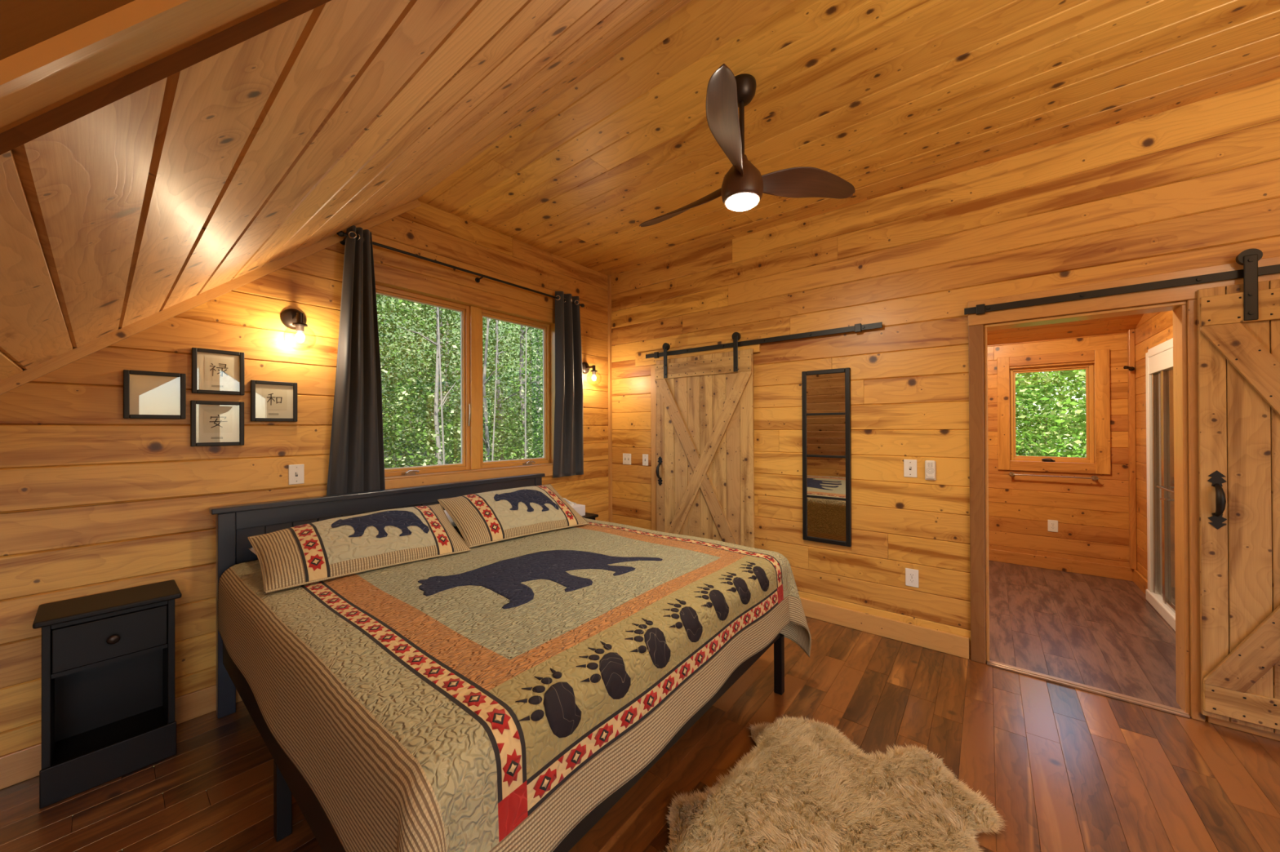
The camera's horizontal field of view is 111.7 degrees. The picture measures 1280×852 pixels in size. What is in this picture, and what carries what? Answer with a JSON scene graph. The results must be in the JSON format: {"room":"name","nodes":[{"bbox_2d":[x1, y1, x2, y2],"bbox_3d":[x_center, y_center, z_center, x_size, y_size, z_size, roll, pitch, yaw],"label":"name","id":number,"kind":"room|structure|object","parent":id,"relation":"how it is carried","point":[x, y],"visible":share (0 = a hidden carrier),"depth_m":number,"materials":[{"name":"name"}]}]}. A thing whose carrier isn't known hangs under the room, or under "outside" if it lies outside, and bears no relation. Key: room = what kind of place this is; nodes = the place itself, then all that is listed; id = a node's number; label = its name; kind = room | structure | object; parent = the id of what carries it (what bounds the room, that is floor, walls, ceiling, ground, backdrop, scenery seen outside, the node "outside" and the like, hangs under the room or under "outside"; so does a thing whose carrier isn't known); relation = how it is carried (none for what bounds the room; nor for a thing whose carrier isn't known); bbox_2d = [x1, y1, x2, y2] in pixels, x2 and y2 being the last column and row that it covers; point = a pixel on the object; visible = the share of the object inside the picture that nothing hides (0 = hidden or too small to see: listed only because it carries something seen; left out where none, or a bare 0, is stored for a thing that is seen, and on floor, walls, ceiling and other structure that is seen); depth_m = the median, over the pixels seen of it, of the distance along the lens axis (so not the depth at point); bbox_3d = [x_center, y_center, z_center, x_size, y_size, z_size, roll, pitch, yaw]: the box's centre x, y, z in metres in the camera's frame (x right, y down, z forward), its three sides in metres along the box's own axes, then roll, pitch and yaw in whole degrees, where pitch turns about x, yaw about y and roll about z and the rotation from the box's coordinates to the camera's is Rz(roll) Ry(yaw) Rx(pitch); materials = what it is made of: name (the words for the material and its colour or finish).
{"room":"cabin bedroom","nodes":[
{"label":"cabin bedroom","id":0,"kind":"room"},
{"bbox_2d":[0,0,331,155],"bbox_3d":[-1.009,-0.573,-0.176,2.549,2.191,4.463,0,0,39],"label":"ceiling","id":1,"kind":"structure","parent":0,"point":[24,24],"depth_m":0.54,"materials":[{"name":"brown wood"}]},
{"bbox_2d":[0,0,288,133],"bbox_3d":[-0.319,-0.615,0.534,3.447,2.119,0.082,0,0,-6],"label":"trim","id":2,"kind":"structure","parent":1,"relation":"attached to","point":[43,77],"depth_m":0.49,"materials":[{"name":"brown wood"}]},
{"bbox_2d":[0,200,608,756],"bbox_3d":[-1.803,-0.072,2.936,0.008,3.181,4.728,0,0,39],"label":"wall","id":3,"kind":"structure","parent":0,"point":[94,500],"depth_m":2.25,"materials":[{"name":"brown wood"}]},
{"bbox_2d":[0,684,242,790],"bbox_3d":[-1.799,1.451,2.905,0.017,0.135,4.686,0,0,39],"label":"baseboard","id":4,"kind":"structure","parent":3,"relation":"attached to","point":[18,766],"depth_m":1.88,"materials":[{"name":"brown wood"}]},
{"bbox_2d":[123,369,186,418],"bbox_3d":[-2.408,-0.153,2.156,0.020,0.233,0.207,0,0,39],"label":"picture frame","id":5,"kind":"object","parent":3,"relation":"attached to","point":[146,394],"visible":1,"depth_m":2.15,"materials":[{"name":"black metal"}]},
{"bbox_2d":[0,199,421,395],"bbox_3d":[-2.392,-0.558,2.183,0.018,2.180,2.532,0,0,39],"label":"trim","id":6,"kind":"structure","parent":3,"relation":"attached to","point":[16,380],"depth_m":2.20,"materials":[{"name":"brown wood"}]},
{"bbox_2d":[190,400,244,446],"bbox_3d":[-2.267,-0.013,2.331,0.020,0.240,0.207,0,0,39],"label":"picture frame","id":7,"kind":"object","parent":3,"relation":"attached to","point":[212,423],"visible":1,"depth_m":2.33,"materials":[{"name":"beige paper"}]},
{"bbox_2d":[191,347,244,395],"bbox_3d":[-2.266,-0.290,2.334,0.020,0.237,0.204,0,0,39],"label":"picture frame","id":8,"kind":"object","parent":3,"relation":"attached to","point":[214,371],"visible":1,"depth_m":2.33,"materials":[{"name":"black metal"}]},
{"bbox_2d":[250,380,297,422],"bbox_3d":[-2.119,-0.142,2.517,0.020,0.232,0.210,0,0,39],"label":"picture frame","id":9,"kind":"object","parent":3,"relation":"attached to","point":[270,401],"visible":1,"depth_m":2.51,"materials":[{"name":"beige paper"}]},
{"bbox_2d":[288,464,304,484],"bbox_3d":[-2.055,0.290,2.597,0.018,0.118,0.075,0,0,39],"label":"light switch","id":10,"kind":"object","parent":3,"relation":"attached to","point":[296,472],"visible":1,"depth_m":2.60,"materials":[{"name":"white plastic"}]},
{"bbox_2d":[280,308,314,351],"bbox_3d":[-1.992,-0.569,2.531,0.207,0.265,0.150,0,0,39],"label":"wall sconce","id":11,"kind":"object","parent":3,"relation":"attached to","point":[294,319],"visible":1,"depth_m":2.55,"materials":[{"name":"brown metal"}]},
{"bbox_2d":[336,231,584,307],"bbox_3d":[-1.250,-1.199,3.555,0.093,0.059,2.125,0,0,39],"label":"curtain rod","id":12,"kind":"object","parent":3,"relation":"attached to","point":[340,233],"visible":0.72,"depth_m":3.29,"materials":[{"name":"black metal"}]},
{"bbox_2d":[326,225,385,495],"bbox_3d":[-1.817,-0.377,2.800,0.108,1.790,0.337,0,0,39],"label":"curtain","id":13,"kind":"object","parent":12,"relation":"hanging from","point":[356,459],"visible":0.91,"depth_m":2.78,"materials":[{"name":"black fabric"}]},
{"bbox_2d":[552,291,583,477],"bbox_3d":[-0.673,-0.391,4.226,0.110,1.760,0.378,0,0,37],"label":"curtain","id":14,"kind":"object","parent":12,"relation":"hanging from","point":[568,444],"visible":1,"depth_m":4.19,"materials":[{"name":"black fabric"}]},
{"bbox_2d":[375,280,555,488],"bbox_3d":[-1.367,-0.268,3.594,0.192,1.475,1.630,0,0,39],"label":"window","id":15,"kind":"structure","parent":3,"relation":"in","point":[472,466],"depth_m":3.56,"materials":[{"name":"brown wood"}]},
{"bbox_2d":[582,361,597,386],"bbox_3d":[-0.488,-0.534,4.408,0.207,0.255,0.150,0,0,39],"label":"wall sconce","id":16,"kind":"object","parent":3,"relation":"attached to","point":[585,367],"visible":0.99,"depth_m":4.43,"materials":[{"name":"brown metal"}]},
{"bbox_2d":[0,0,691,381],"bbox_3d":[-0.966,-0.520,0.926,3.858,2.278,2.657,0,0,39],"label":"ceiling","id":17,"kind":"structure","parent":0,"point":[335,117],"depth_m":1.04,"materials":[{"name":"brown wood"}]},
{"bbox_2d":[0,560,1279,851],"bbox_3d":[0.920,1.501,1.325,6.238,0.008,9.220,0,0,39],"label":"floor","id":18,"kind":"structure","parent":0,"point":[1055,761],"depth_m":2.01,"materials":[{"name":"brown wood"}]},
{"bbox_2d":[32,579,182,808],"bbox_3d":[-2.363,1.147,1.944,0.311,0.742,0.404,0,0,39],"label":"nightstand","id":19,"kind":"object","parent":18,"relation":"on","point":[108,659],"visible":1,"depth_m":1.92,"materials":[{"name":"black wood"}]},
{"bbox_2d":[51,706,167,765],"bbox_3d":[-2.372,1.394,1.951,0.235,0.018,0.319,0,0,39],"label":"shelf","id":20,"kind":"object","parent":19,"relation":"attached to","point":[72,745],"depth_m":1.95,"materials":[{"name":"black wood"}]},
{"bbox_2d":[208,473,784,851],"bbox_3d":[-0.692,0.966,2.392,2.272,1.092,2.148,0,0,39],"label":"frame","id":21,"kind":"object","parent":18,"relation":"on","point":[234,523],"visible":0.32,"depth_m":2.27,"materials":[{"name":"black paint"}]},
{"bbox_2d":[581,512,598,519],"bbox_3d":[-0.642,1.168,3.983,0.404,0.700,0.365,0,0,39],"label":"nightstand","id":22,"kind":"object","parent":18,"relation":"on","point":[589,516],"visible":0.02,"depth_m":3.96,"materials":[{"name":"black wood"}]},
{"bbox_2d":[563,497,585,515],"bbox_3d":[-0.629,0.731,3.950,0.190,0.172,0.180,0,0,39],"label":"tissue box","id":23,"kind":"object","parent":22,"relation":"on","point":[580,508],"visible":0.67,"depth_m":3.92,"materials":[{"name":"white"}]},
{"bbox_2d":[662,715,1007,851],"bbox_3d":[0.687,1.469,1.596,1.080,0.060,1.399,0,0,39],"label":"sheepskin rug","id":24,"kind":"object","parent":18,"relation":"on","point":[803,787],"visible":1,"depth_m":1.68,"materials":[{"name":"fur"}]},
{"bbox_2d":[1145,337,1175,631],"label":"glass door","id":25,"kind":"structure","parent":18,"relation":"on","point":[1161,591],"depth_m":3.60,"materials":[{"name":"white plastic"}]},
{"bbox_2d":[417,0,1279,275],"bbox_3d":[0.060,-1.670,0.293,6.254,0.007,6.532,0,0,39],"label":"ceiling","id":26,"kind":"structure","parent":0,"point":[877,96],"depth_m":2.20,"materials":[{"name":"brown wood"}]},
{"bbox_2d":[639,63,855,226],"bbox_3d":[0.338,-1.364,2.142,1.088,0.591,1.166,0,0,39],"label":"ceiling fan","id":27,"kind":"object","parent":26,"relation":"hanging from","point":[743,187],"visible":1,"depth_m":2.06,"materials":[{"name":"brown wood"}]},
{"bbox_2d":[611,76,1279,720],"bbox_3d":[2.102,-0.089,2.826,6.250,3.181,0.008,0,0,39],"label":"wall","id":28,"kind":"structure","parent":0,"point":[1196,184],"depth_m":3.00,"materials":[{"name":"brown wood"}]},
{"bbox_2d":[607,275,612,522],"bbox_3d":[-0.328,-0.064,4.748,0.028,3.167,0.029,0,0,39],"label":"trim","id":29,"kind":"structure","parent":28,"relation":"attached to","point":[609,277],"depth_m":4.74,"materials":[{"name":"brown wood"}]},
{"bbox_2d":[622,453,631,465],"bbox_3d":[-0.142,0.351,4.607,0.116,0.118,0.018,0,0,39],"label":"light switch","id":30,"kind":"object","parent":28,"relation":"attached to","point":[626,457],"visible":1,"depth_m":4.61,"materials":[{"name":"white plastic"}]},
{"bbox_2d":[642,453,648,466],"bbox_3d":[0.051,0.349,4.452,0.074,0.118,0.018,0,0,39],"label":"light switch","id":31,"kind":"object","parent":28,"relation":"attached to","point":[645,457],"visible":1,"depth_m":4.45,"materials":[{"name":"white plastic"}]},
{"bbox_2d":[650,364,656,530],"bbox_3d":[0.149,0.451,4.372,0.080,2.130,0.019,0,0,39],"label":"trim","id":32,"kind":"structure","parent":28,"relation":"attached to","point":[653,385],"depth_m":4.37,"materials":[{"name":"brown wood"}]},
{"bbox_2d":[635,336,760,366],"bbox_3d":[0.487,-0.690,4.098,1.355,0.137,0.025,0,0,39],"label":"trim","id":33,"kind":"structure","parent":28,"relation":"attached to","point":[641,360],"depth_m":4.07,"materials":[{"name":"brown wood"}]},
{"bbox_2d":[645,322,882,358],"bbox_3d":[0.889,-0.712,3.743,2.126,0.060,0.026,0,0,39],"label":"door track","id":34,"kind":"object","parent":28,"relation":"attached to","point":[859,327],"visible":1,"depth_m":3.54,"materials":[{"name":"black metal"}]},
{"bbox_2d":[654,332,754,547],"bbox_3d":[0.546,0.341,3.974,1.022,2.303,0.082,0,0,39],"label":"barn door","id":35,"kind":"structure","parent":34,"relation":"hanging from","point":[704,471],"depth_m":3.94,"materials":[{"name":"brown wood"}]},
{"bbox_2d":[801,367,851,546],"bbox_3d":[1.431,0.233,3.339,0.352,1.334,0.029,0,0,39],"label":"wall mirror","id":36,"kind":"object","parent":28,"relation":"attached to","point":[825,393],"visible":1,"depth_m":3.33,"materials":[{"name":"black metal"}]},
{"bbox_2d":[903,459,916,477],"bbox_3d":[1.867,0.293,2.997,0.078,0.122,0.018,0,0,39],"label":"light switch","id":37,"kind":"object","parent":28,"relation":"attached to","point":[909,465],"visible":1,"depth_m":3.00,"materials":[{"name":"white plastic"}]},
{"bbox_2d":[905,568,918,587],"bbox_3d":[1.877,1.048,2.994,0.078,0.122,0.009,0,0,39],"label":"power outlet","id":38,"kind":"object","parent":28,"relation":"attached to","point":[911,575],"visible":1,"depth_m":2.99,"materials":[{"name":"white plastic"}]},
{"bbox_2d":[924,460,936,480],"bbox_3d":[1.955,0.299,2.921,0.062,0.134,0.027,0,0,39],"label":"remote","id":39,"kind":"object","parent":28,"relation":"attached to","point":[930,465],"visible":1,"depth_m":2.91,"materials":[{"name":"white plastic"}]},
{"bbox_2d":[800,597,1279,741],"bbox_3d":[2.117,1.434,2.796,6.208,0.135,0.017,0,0,39],"label":"baseboard","id":40,"kind":"structure","parent":28,"relation":"attached to","point":[929,638],"depth_m":3.02,"materials":[{"name":"brown wood"}]},
{"bbox_2d":[968,298,1204,721],"bbox_3d":[2.530,0.427,2.549,0.942,2.143,0.170,0,0,39],"label":"door frame","id":41,"kind":"structure","parent":28,"relation":"in","point":[1185,380],"depth_m":2.32,"materials":[{"name":"brown wood"}]},
{"bbox_2d":[964,264,1279,315],"bbox_3d":[2.985,-0.741,2.063,2.312,0.060,0.026,0,0,39],"label":"door track","id":42,"kind":"object","parent":28,"relation":"attached to","point":[979,309],"visible":1,"depth_m":2.35,"materials":[{"name":"black metal"}]},
{"bbox_2d":[1197,248,1279,734],"bbox_3d":[3.220,0.299,1.832,1.066,2.298,0.082,0,0,39],"label":"barn door","id":43,"kind":"structure","parent":42,"relation":"hanging from","point":[1238,326],"depth_m":2.10,"materials":[{"name":"brown wood"}]},
{"bbox_2d":[968,256,1279,326],"bbox_3d":[3.087,-0.728,2.015,2.494,0.156,0.025,0,0,39],"label":"trim","id":44,"kind":"structure","parent":28,"relation":"attached to","point":[1183,293],"depth_m":2.39,"materials":[{"name":"brown wood"}]},
{"bbox_2d":[794,71,1279,345],"bbox_3d":[3.417,-1.289,3.477,3.400,0.773,2.744,0,0,39],"label":"ceiling","id":45,"kind":"structure","parent":0,"point":[1122,324],"depth_m":4.00,"materials":[{"name":"brown wood"}]},
{"bbox_2d":[986,332,1128,567],"bbox_3d":[4.282,0.149,4.544,3.400,2.700,0.006,0,0,39],"label":"wall","id":46,"kind":"structure","parent":0,"point":[1092,517],"depth_m":4.45,"materials":[{"name":"brown wood"}]},
{"bbox_2d":[1047,520,1057,532],"bbox_3d":[4.301,1.041,4.518,0.078,0.122,0.009,0,0,39],"label":"power outlet","id":47,"kind":"object","parent":46,"relation":"attached to","point":[1052,524],"visible":1,"depth_m":4.52,"materials":[{"name":"white plastic"}]},
{"bbox_2d":[996,349,1111,474],"bbox_3d":[4.327,-0.138,4.581,0.853,1.233,0.159,0,0,39],"label":"window","id":48,"kind":"structure","parent":46,"relation":"in","point":[1098,373],"depth_m":4.46,"materials":[{"name":"brown wood"}]},
{"bbox_2d":[1008,471,1098,480],"bbox_3d":[4.273,0.520,4.501,0.673,0.048,0.069,0,0,39],"label":"towel bar","id":49,"kind":"object","parent":46,"relation":"attached to","point":[1011,473],"visible":1,"depth_m":4.46,"materials":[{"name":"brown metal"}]},
{"bbox_2d":[988,548,1147,595],"bbox_3d":[3.668,1.435,4.646,2.300,0.126,0.599,0,0,39],"label":"baseboard","id":50,"kind":"structure","parent":46,"relation":"attached to","point":[1117,572],"depth_m":4.42,"materials":[{"name":"brown wood"}]},
{"bbox_2d":[1134,310,1173,580],"bbox_3d":[3.941,-0.105,3.157,0.006,3.200,2.584,0,0,39],"label":"wall","id":51,"kind":"structure","parent":0,"point":[1153,329],"depth_m":3.94,"materials":[{"name":"brown wood"}]},
{"bbox_2d":[1123,365,1134,371],"bbox_3d":[4.642,-0.547,4.115,0.121,0.046,0.043,0,0,-21],"label":"robe hook","id":52,"kind":"object","parent":51,"relation":"attached to","point":[1130,368],"visible":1,"depth_m":4.11,"materials":[{"name":"brown metal"}]},
{"bbox_2d":[1127,328,1137,569],"bbox_3d":[4.713,0.120,4.155,0.039,2.490,0.059,0,0,39],"label":"trim","id":53,"kind":"structure","parent":51,"relation":"attached to","point":[1131,333],"depth_m":4.14,"materials":[{"name":"brown wood"}]},
{"label":"outside","id":54,"kind":"structure","parent":0,"visible":0},
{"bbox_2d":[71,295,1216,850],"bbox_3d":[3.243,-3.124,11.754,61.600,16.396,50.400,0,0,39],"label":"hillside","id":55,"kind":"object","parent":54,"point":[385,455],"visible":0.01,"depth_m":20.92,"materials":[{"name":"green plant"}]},
{"bbox_2d":[376,294,395,468],"bbox_3d":[-4.673,-0.378,6.982,2.226,9.682,2.607,0,0,14],"label":"tree","id":56,"kind":"object","parent":55,"relation":"on","point":[382,342],"visible":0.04,"depth_m":7.60,"materials":[{"name":"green plant"}]},
{"bbox_2d":[376,293,424,456],"bbox_3d":[-9.379,-3.427,12.563,5.016,13.745,4.331,0,0,19],"label":"tree","id":57,"kind":"object","parent":55,"relation":"on","point":[388,302],"visible":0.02,"depth_m":13.07,"materials":[{"name":"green plant"}]},
{"bbox_2d":[376,295,436,468],"bbox_3d":[-6.389,-1.739,9.407,3.721,11.545,2.351,0,0,18],"label":"tree","id":58,"kind":"object","parent":55,"relation":"on","point":[393,329],"visible":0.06,"depth_m":9.31,"materials":[{"name":"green plant"}]},
{"bbox_2d":[394,298,461,467],"bbox_3d":[-3.639,-0.060,7.574,1.146,9.232,2.106,0,0,-27],"label":"tree","id":59,"kind":"object","parent":55,"relation":"on","point":[402,398],"visible":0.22,"depth_m":7.40,"materials":[{"name":"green plant"}]},
{"bbox_2d":[377,296,493,466],"bbox_3d":[-5.495,-2.040,11.729,2.948,11.898,2.618,0,0,18],"label":"tree","id":60,"kind":"object","parent":55,"relation":"on","point":[442,344],"visible":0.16,"depth_m":11.54,"materials":[{"name":"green plant"}]},
{"bbox_2d":[429,306,451,464],"bbox_3d":[-2.759,0.048,6.116,0.939,9.377,1.114,0,0,39],"label":"tree","id":61,"kind":"object","parent":55,"relation":"on","point":[437,313],"visible":0.05,"depth_m":6.00,"materials":[{"name":"grey plant"}]},
{"bbox_2d":[377,298,503,450],"bbox_3d":[-7.579,-3.325,16.139,4.768,13.233,4.156,0,0,39],"label":"tree","id":62,"kind":"object","parent":55,"relation":"on","point":[446,337],"visible":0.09,"depth_m":15.70,"materials":[{"name":"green plant"}]},
{"bbox_2d":[398,300,542,466],"bbox_3d":[-2.984,-0.848,9.163,3.360,10.491,1.851,0,0,3],"label":"tree","id":63,"kind":"object","parent":55,"relation":"on","point":[486,422],"visible":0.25,"depth_m":9.09,"materials":[{"name":"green plant"}]},
{"bbox_2d":[435,311,542,461],"bbox_3d":[-4.109,-2.024,13.376,4.623,11.730,2.390,0,0,17],"label":"tree","id":64,"kind":"object","parent":55,"relation":"on","point":[498,404],"visible":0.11,"depth_m":13.40,"materials":[{"name":"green plant"}]},
{"bbox_2d":[491,320,504,461],"bbox_3d":[-2.650,0.079,7.697,0.810,9.324,0.963,0,0,39],"label":"tree","id":65,"kind":"object","parent":55,"relation":"on","point":[497,340],"visible":0.03,"depth_m":7.79,"materials":[{"name":"grey plant"}]},
{"bbox_2d":[455,319,542,461],"bbox_3d":[-2.537,-0.948,11.516,3.371,10.389,3.050,0,0,7],"label":"tree","id":66,"kind":"object","parent":55,"relation":"on","point":[522,360],"visible":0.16,"depth_m":11.19,"materials":[{"name":"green plant"}]},
{"bbox_2d":[482,320,542,426],"bbox_3d":[-4.784,-3.647,19.606,6.498,13.818,5.090,0,0,-25],"label":"tree","id":67,"kind":"object","parent":55,"relation":"on","point":[530,379],"visible":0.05,"depth_m":19.09,"materials":[{"name":"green plant"}]},
{"bbox_2d":[485,319,542,457],"bbox_3d":[-2.932,-2.549,16.269,4.765,12.537,3.912,0,0,14],"label":"tree","id":68,"kind":"object","parent":55,"relation":"on","point":[505,333],"visible":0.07,"depth_m":15.64,"materials":[{"name":"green plant"}]},
{"bbox_2d":[517,326,526,458],"bbox_3d":[-1.931,0.142,7.714,1.042,9.192,0.927,0,0,-14],"label":"tree","id":69,"kind":"object","parent":55,"relation":"on","point":[526,326],"visible":0.06,"depth_m":7.65,"materials":[{"name":"grey plant"}]},
{"bbox_2d":[1015,369,1086,457],"bbox_3d":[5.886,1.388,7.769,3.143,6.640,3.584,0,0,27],"label":"tree","id":70,"kind":"object","parent":55,"relation":"on","point":[1030,388],"visible":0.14,"depth_m":6.96,"materials":[{"name":"green plant"}]},
{"bbox_2d":[1022,369,1085,456],"bbox_3d":[12.350,0.932,11.034,4.923,7.517,4.587,0,0,12],"label":"tree","id":71,"kind":"object","parent":55,"relation":"on","point":[1064,389],"visible":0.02,"depth_m":10.93,"materials":[{"name":"green plant"}]},
{"bbox_2d":[1059,369,1086,454],"bbox_3d":[8.635,1.395,6.209,3.212,6.595,3.767,0,0,26],"label":"tree","id":72,"kind":"object","parent":55,"relation":"on","point":[1078,396],"visible":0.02,"depth_m":7.73,"materials":[{"name":"green plant"}]},
{"bbox_3d":[-0.671,0.914,2.373,2.185,0.331,2.015,0,0,39],"label":"mattress","id":73,"kind":"object","parent":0,"visible":0},
{"bbox_2d":[217,518,811,851],"bbox_3d":[-0.599,1.030,2.344,2.293,0.647,2.272,0,0,39],"label":"quilt","id":74,"kind":"object","parent":73,"relation":"on","point":[491,697],"visible":0.88,"depth_m":1.39,"materials":[{"name":"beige fabric"}]},
{"bbox_2d":[248,547,256,555],"bbox_3d":[-1.667,0.654,2.552,0.400,0.095,0.900,0,0,39],"label":"sleeping pillow","id":75,"kind":"object","parent":74,"relation":"on","point":[251,549],"visible":0.02,"depth_m":2.28,"materials":[{"name":"white fabric"}]},
{"bbox_2d":[247,503,471,593],"bbox_3d":[-1.456,0.599,2.318,0.930,0.230,0.495,0,0,-44],"label":"pillow sham","id":76,"kind":"object","parent":74,"relation":"on","point":[300,555],"visible":1,"depth_m":2.18,"materials":[{"name":"beige fabric"}]},
{"bbox_2d":[444,510,456,526],"bbox_3d":[-1.067,0.639,3.269,0.440,0.125,0.890,0,0,39],"label":"sleeping pillow","id":77,"kind":"object","parent":74,"relation":"on","point":[449,517],"visible":0.04,"depth_m":2.89,"materials":[{"name":"white fabric"}]},
{"bbox_2d":[437,484,589,547],"bbox_3d":[-0.849,0.581,2.996,0.893,0.265,0.462,0,0,-45],"label":"pillow sham","id":78,"kind":"object","parent":74,"relation":"on","point":[482,518],"visible":1,"depth_m":2.85,"materials":[{"name":"beige fabric"}]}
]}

